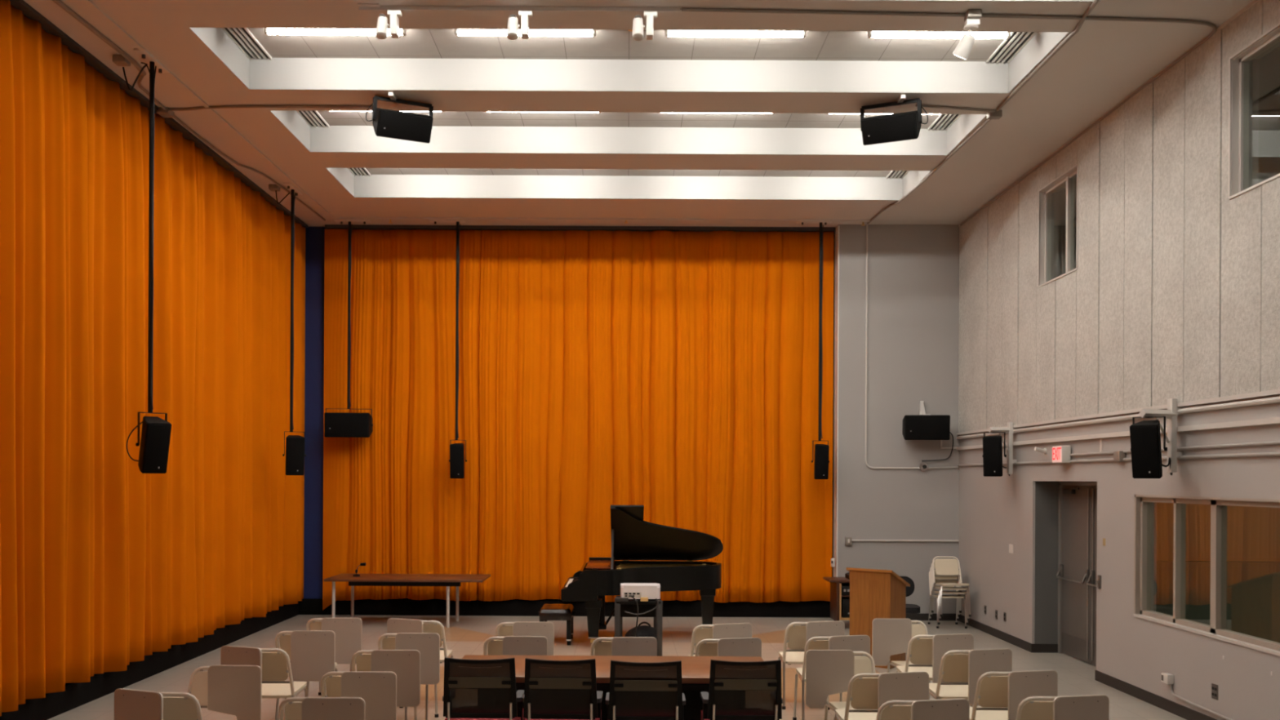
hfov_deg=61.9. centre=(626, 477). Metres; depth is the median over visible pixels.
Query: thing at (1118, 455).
outlet box
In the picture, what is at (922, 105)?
conduit
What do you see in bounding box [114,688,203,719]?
chair
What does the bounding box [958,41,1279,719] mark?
wall
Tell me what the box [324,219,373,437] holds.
speaker
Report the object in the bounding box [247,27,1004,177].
ceiling recess
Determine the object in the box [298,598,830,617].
baseboard
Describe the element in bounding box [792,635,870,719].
chair
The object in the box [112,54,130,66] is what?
outlet box
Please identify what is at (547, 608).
cushion
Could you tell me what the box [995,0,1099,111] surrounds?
conduit
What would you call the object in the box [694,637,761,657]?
chair
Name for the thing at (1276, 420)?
wall rail
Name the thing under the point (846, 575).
record player
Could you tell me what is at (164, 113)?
outlet box
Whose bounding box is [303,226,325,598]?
wall
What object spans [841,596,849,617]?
amplifier
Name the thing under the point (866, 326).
conduit
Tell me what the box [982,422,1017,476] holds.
wall speaker
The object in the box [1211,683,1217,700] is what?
wall outlet
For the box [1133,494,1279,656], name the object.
window
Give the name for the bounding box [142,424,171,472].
grille
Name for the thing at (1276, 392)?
trim
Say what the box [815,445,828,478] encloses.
speaker
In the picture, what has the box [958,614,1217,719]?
baseboard
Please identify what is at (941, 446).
conduit
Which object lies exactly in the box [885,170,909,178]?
air vent
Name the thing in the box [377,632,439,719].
chair
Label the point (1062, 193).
window pane
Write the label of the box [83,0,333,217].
channel
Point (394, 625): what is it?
chair
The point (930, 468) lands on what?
conduit
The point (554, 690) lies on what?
office chair
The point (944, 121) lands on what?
air vent
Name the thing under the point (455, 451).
grille
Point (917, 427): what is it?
grille
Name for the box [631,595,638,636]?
power cord
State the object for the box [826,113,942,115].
fluorescent light
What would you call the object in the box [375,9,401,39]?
light
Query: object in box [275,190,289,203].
cable
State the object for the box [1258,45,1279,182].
window pane
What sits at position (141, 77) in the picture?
conduit
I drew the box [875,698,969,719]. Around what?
chair
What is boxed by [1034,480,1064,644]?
trim
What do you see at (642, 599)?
adapter
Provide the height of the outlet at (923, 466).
0.120 m
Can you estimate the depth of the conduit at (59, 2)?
9.09 m
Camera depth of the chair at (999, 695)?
7.19 m
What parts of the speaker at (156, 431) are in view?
ceiling plate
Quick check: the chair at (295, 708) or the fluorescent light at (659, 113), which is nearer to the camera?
the chair at (295, 708)
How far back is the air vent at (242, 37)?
10.05 m
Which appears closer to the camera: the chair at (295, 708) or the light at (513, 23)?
the chair at (295, 708)
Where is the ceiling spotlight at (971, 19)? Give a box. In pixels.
[952,8,982,59]
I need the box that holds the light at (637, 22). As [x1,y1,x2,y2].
[632,11,657,40]
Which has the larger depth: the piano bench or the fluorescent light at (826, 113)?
the piano bench
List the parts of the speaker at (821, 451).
ceiling plate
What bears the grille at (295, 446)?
attached to the speaker at (295, 444)
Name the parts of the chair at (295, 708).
frame, backrest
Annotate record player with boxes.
[844,572,849,579]
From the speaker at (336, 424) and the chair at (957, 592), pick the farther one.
the speaker at (336, 424)
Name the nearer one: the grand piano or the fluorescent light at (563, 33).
the fluorescent light at (563, 33)
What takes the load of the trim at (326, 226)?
attached to the wall at (913, 269)
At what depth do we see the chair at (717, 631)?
9.41 m
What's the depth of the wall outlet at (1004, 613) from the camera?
13.88 m
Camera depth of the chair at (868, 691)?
7.10 m
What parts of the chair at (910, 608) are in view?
backrest, seat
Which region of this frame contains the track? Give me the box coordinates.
[357,3,681,13]
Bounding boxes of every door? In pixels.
[1055,484,1092,663]
[1085,485,1097,666]
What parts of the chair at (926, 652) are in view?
seat, frame, backrest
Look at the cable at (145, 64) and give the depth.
9.63 m
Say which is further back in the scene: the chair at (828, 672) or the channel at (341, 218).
the channel at (341, 218)
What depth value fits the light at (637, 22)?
8.55 m
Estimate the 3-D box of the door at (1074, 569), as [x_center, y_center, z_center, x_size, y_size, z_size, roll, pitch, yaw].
[5.242,1.104,12.510,0.135,2.023,0.820,0,0,0]
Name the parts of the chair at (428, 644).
frame, backrest, leg, leg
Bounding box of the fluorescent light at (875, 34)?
[866,31,1010,39]
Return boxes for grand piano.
[560,505,723,645]
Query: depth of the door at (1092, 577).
12.01 m
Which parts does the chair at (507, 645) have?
frame, backrest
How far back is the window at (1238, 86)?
8.67 m
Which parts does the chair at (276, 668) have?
backrest, frame, seat, rail, leg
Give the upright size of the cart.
0.772 m
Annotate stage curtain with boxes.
[0,0,305,716]
[322,228,834,610]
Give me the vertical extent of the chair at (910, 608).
0.859 m
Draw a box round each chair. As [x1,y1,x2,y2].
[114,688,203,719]
[186,665,262,719]
[220,645,307,700]
[275,630,337,719]
[278,697,364,719]
[306,617,362,697]
[320,671,396,719]
[351,649,420,719]
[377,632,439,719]
[386,617,453,707]
[442,657,524,719]
[483,635,547,655]
[495,621,554,655]
[521,657,603,719]
[590,636,657,656]
[605,660,685,719]
[688,622,751,656]
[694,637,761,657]
[700,659,782,719]
[777,620,844,710]
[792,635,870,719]
[805,649,875,719]
[834,671,928,719]
[871,617,930,699]
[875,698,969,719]
[895,633,973,699]
[900,576,919,613]
[927,571,967,628]
[928,566,968,624]
[928,648,1012,706]
[929,560,969,620]
[931,555,971,616]
[968,670,1057,719]
[1015,694,1109,719]
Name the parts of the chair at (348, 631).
leg, frame, backrest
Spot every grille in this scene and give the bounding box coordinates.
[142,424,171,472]
[286,438,304,474]
[324,413,367,436]
[377,111,431,142]
[449,445,462,477]
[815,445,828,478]
[862,113,915,145]
[906,415,949,439]
[982,437,1000,475]
[1129,426,1159,477]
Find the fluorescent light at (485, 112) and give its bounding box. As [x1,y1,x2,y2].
[484,111,600,113]
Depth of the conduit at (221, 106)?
10.87 m
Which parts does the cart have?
post, handle, post, panel, post, post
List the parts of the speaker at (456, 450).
ceiling plate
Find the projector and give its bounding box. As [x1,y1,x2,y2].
[620,582,660,600]
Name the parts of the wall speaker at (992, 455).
arm, strut post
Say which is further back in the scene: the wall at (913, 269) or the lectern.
the wall at (913, 269)
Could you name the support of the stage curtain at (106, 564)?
hanging from the trim at (28, 11)
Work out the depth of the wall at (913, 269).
15.85 m
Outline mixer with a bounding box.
[841,583,849,595]
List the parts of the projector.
port panel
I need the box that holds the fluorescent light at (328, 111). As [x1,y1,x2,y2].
[328,111,444,112]
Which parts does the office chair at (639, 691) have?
arm post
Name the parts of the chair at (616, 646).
frame, backrest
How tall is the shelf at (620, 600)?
0.038 m
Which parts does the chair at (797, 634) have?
leg, seat, frame, backrest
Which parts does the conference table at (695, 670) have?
modesty panel, edge rail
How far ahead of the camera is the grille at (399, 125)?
10.58 m
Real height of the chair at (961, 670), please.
0.820 m
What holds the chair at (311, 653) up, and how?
on the floor
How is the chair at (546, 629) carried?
on the floor
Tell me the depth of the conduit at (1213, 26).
8.68 m
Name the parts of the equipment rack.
panel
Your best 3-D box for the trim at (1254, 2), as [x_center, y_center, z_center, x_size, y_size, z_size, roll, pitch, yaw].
[4.945,-3.739,9.370,0.030,0.030,12.940,0,0,0]
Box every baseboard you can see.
[0,600,298,719]
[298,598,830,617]
[906,613,955,620]
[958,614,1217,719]
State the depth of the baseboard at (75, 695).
10.85 m
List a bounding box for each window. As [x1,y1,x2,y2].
[1037,163,1078,287]
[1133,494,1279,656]
[1228,22,1279,199]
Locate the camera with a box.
[1034,446,1046,453]
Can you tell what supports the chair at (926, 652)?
on the floor
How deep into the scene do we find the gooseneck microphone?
15.18 m
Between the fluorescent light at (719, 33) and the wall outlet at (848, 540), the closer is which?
the fluorescent light at (719, 33)
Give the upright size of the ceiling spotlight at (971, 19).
0.379 m
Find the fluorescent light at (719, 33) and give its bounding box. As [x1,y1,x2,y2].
[663,30,806,38]
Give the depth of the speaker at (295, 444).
13.98 m
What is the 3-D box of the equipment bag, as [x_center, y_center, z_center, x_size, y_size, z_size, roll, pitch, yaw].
[0.179,1.768,11.996,0.406,0.295,0.278,0,0,0]
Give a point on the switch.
(1099, 577)
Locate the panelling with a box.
[958,0,1279,432]
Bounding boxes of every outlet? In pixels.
[844,537,852,544]
[919,462,927,471]
[995,609,997,618]
[1003,612,1006,621]
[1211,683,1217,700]
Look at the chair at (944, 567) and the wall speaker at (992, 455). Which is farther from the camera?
the chair at (944, 567)
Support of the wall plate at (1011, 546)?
attached to the wall at (995, 513)
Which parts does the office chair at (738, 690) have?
seat, arm post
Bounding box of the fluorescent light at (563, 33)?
[454,29,597,36]
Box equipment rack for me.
[822,577,849,621]
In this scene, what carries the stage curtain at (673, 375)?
attached to the wall at (913, 269)
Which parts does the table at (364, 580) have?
leg, leg, leg, leg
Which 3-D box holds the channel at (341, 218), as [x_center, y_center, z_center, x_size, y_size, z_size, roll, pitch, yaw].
[-0.305,-3.771,15.575,7.750,0.022,0.050,0,0,0]
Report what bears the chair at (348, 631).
on the floor
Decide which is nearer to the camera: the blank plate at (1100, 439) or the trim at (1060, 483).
the blank plate at (1100, 439)
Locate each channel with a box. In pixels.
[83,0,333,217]
[340,217,870,222]
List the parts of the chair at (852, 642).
leg, seat, leg, frame, backrest, leg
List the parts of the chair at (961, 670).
rail, seat, frame, backrest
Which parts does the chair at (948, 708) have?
frame, backrest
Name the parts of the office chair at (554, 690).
seat, arm post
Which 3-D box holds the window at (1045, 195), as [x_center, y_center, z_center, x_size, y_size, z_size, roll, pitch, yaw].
[4.988,-2.852,12.205,0.134,1.160,1.106,0,0,0]
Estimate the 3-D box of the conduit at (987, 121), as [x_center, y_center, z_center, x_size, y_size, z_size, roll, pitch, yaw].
[3.711,-3.745,13.385,0.118,0.032,4.640,0,0,-3]
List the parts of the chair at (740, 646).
frame, backrest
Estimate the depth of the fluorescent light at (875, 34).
9.65 m
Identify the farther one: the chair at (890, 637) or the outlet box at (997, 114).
the outlet box at (997, 114)
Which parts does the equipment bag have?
handle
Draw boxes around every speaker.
[125,48,171,473]
[282,182,306,475]
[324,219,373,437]
[365,91,433,143]
[428,219,466,478]
[795,221,831,479]
[860,93,928,145]
[902,400,953,461]
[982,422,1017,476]
[1129,398,1182,478]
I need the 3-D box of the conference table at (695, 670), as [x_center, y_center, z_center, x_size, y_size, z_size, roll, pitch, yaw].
[-0.109,1.727,7.700,2.260,0.735,0.880,0,0,0]
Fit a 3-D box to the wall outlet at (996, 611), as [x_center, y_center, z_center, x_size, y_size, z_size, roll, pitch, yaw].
[4.925,1.823,14.211,0.011,0.115,0.075,0,0,0]
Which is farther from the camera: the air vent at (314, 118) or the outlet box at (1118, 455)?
the air vent at (314, 118)
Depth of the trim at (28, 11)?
10.40 m
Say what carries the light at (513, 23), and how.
attached to the track
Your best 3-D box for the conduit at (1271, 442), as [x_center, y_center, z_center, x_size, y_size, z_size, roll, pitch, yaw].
[4.921,-0.262,8.994,0.026,0.051,5.987,0,0,0]
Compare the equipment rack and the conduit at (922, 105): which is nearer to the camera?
the conduit at (922, 105)
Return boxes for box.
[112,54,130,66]
[156,106,174,117]
[268,184,279,191]
[986,109,1002,119]
[1113,450,1125,462]
[1161,672,1173,684]
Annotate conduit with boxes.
[52,0,146,75]
[137,74,325,221]
[168,105,372,111]
[680,8,1216,226]
[852,539,959,542]
[865,224,919,469]
[866,119,991,224]
[915,104,995,112]
[927,466,959,469]
[940,440,957,448]
[956,396,1279,439]
[957,451,1279,466]
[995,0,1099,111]
[1070,440,1279,456]
[1168,684,1233,719]
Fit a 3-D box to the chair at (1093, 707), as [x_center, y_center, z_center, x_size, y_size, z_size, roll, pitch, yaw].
[2.605,1.704,6.595,0.548,0.820,0.628,0,0,1]
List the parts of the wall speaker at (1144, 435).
arm, strut post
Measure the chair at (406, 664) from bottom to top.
0.820 m
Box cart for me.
[614,595,662,656]
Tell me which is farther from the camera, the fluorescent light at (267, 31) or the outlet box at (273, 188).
the outlet box at (273, 188)
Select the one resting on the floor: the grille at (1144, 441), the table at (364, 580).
the table at (364, 580)
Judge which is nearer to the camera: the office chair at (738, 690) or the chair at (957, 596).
the office chair at (738, 690)
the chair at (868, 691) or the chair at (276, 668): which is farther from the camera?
the chair at (276, 668)
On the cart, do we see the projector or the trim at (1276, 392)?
the projector
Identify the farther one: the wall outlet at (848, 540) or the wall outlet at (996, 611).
the wall outlet at (848, 540)
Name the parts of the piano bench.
leg, leg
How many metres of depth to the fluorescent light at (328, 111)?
11.69 m
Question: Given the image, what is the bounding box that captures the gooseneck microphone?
[352,562,365,576]
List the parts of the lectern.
panel, panel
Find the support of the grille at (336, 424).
attached to the speaker at (336, 424)
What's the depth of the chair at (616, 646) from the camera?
8.56 m
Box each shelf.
[616,595,661,604]
[839,617,849,620]
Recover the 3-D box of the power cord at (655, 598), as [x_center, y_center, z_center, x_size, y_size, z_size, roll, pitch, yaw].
[0.163,1.414,11.682,0.370,0.180,0.039,0,0,-2]
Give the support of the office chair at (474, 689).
on the floor
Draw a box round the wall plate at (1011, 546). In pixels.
[1008,543,1013,553]
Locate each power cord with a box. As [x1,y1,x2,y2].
[624,598,658,614]
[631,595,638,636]
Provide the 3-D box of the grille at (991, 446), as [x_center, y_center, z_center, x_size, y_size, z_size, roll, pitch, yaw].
[4.585,-0.260,13.391,0.211,0.473,0.062,0,0,32]
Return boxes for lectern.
[846,567,910,668]
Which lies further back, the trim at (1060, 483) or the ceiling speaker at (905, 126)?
the trim at (1060, 483)
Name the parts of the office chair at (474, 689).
seat, arm post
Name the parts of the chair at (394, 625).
backrest, frame, seat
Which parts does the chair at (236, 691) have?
frame, backrest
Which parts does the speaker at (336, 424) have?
ceiling plate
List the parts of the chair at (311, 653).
leg, frame, backrest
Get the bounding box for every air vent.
[221,27,271,59]
[296,111,329,127]
[347,168,370,176]
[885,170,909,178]
[927,114,960,130]
[986,31,1036,62]
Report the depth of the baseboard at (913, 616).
15.84 m
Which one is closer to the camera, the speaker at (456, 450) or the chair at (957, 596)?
the chair at (957, 596)
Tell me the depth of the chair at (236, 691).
7.21 m
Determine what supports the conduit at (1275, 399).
attached to the wall at (995, 513)
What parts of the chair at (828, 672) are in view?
leg, rail, seat, frame, backrest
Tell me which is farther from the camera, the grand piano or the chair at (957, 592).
the chair at (957, 592)
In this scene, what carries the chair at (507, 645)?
on the floor
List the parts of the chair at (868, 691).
seat, frame, backrest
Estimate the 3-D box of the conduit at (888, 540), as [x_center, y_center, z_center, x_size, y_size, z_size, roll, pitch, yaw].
[4.126,0.938,15.830,1.597,0.028,0.028,0,0,0]
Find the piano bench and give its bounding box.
[537,604,575,644]
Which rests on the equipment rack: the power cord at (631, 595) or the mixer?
the mixer
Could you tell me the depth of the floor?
12.76 m
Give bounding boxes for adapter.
[640,597,648,601]
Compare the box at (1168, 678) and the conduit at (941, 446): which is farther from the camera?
the conduit at (941, 446)
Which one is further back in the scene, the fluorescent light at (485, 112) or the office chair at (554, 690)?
the fluorescent light at (485, 112)
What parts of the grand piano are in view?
arm, arm, leg, desk rail, lid, leg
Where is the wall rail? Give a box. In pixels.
[956,417,1279,449]
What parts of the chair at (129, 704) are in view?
backrest, frame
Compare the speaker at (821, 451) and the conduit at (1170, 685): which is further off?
the speaker at (821, 451)
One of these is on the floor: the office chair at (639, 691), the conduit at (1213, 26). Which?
the office chair at (639, 691)
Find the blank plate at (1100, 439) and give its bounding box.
[1099,438,1102,452]
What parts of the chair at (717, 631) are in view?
frame, backrest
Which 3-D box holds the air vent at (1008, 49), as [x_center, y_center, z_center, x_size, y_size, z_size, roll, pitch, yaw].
[3.621,-4.061,9.720,0.220,0.020,1.410,0,0,0]
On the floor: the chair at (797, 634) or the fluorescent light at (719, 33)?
the chair at (797, 634)
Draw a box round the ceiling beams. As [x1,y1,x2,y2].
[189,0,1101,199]
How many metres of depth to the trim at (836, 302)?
15.94 m
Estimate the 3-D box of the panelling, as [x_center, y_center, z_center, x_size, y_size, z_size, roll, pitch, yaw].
[4.939,-2.194,9.370,0.025,3.060,12.926,0,0,0]
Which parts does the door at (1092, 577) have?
vertical rod, kick plate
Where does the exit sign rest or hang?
attached to the wall at (995, 513)
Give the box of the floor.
[47,614,1186,719]
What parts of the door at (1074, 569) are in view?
kick plate, vertical rod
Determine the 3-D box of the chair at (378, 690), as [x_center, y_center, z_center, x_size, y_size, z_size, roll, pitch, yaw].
[-1.780,1.681,7.284,0.556,0.820,0.625,0,0,1]
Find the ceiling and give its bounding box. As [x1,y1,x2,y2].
[23,0,1253,228]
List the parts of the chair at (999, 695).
seat, frame, backrest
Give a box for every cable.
[122,63,147,90]
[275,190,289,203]
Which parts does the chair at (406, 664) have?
frame, backrest, leg, leg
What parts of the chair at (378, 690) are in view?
frame, backrest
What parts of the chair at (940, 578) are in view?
leg, leg, backrest, frame, seat, leg, leg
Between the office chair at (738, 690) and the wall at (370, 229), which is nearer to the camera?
the office chair at (738, 690)
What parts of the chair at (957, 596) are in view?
leg, leg, frame, seat, leg, leg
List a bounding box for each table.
[323,573,490,627]
[462,654,764,719]
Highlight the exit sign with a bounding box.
[1052,445,1071,462]
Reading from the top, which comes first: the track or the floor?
the track
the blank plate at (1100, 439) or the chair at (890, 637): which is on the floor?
the chair at (890, 637)
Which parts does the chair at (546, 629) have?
frame, backrest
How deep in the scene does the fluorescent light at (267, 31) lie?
9.65 m
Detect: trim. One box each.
[9,0,308,227]
[324,224,835,231]
[832,225,839,577]
[956,389,1279,435]
[958,0,1259,226]
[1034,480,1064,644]
[1057,481,1097,653]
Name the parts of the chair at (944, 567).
leg, leg, backrest, frame, seat, leg, leg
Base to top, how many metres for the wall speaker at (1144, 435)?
0.714 m
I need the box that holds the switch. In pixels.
[1096,574,1101,588]
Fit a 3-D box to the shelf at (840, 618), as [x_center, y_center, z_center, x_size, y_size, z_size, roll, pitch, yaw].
[3.264,1.972,15.095,0.600,0.030,0.490,0,0,0]
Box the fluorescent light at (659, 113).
[658,112,774,114]
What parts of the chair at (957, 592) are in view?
leg, leg, frame, backrest, seat, leg, leg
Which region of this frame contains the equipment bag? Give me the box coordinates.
[624,622,656,638]
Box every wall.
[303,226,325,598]
[369,229,709,231]
[831,224,959,613]
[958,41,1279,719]
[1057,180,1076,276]
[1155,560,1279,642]
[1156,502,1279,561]
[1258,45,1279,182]
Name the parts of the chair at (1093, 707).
frame, backrest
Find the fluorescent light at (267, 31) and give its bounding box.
[263,27,408,35]
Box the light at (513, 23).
[506,10,532,40]
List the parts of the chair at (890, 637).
leg, seat, frame, backrest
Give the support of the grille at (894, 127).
attached to the ceiling speaker at (905, 126)
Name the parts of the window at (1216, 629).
sill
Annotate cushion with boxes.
[539,604,573,613]
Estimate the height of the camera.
0.088 m
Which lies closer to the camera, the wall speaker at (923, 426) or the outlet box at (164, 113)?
the outlet box at (164, 113)
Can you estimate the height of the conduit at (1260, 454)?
0.030 m
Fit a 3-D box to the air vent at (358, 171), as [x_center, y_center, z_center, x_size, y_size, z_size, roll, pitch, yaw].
[-3.579,-4.099,13.765,0.220,0.020,1.410,0,0,0]
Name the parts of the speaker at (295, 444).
ceiling plate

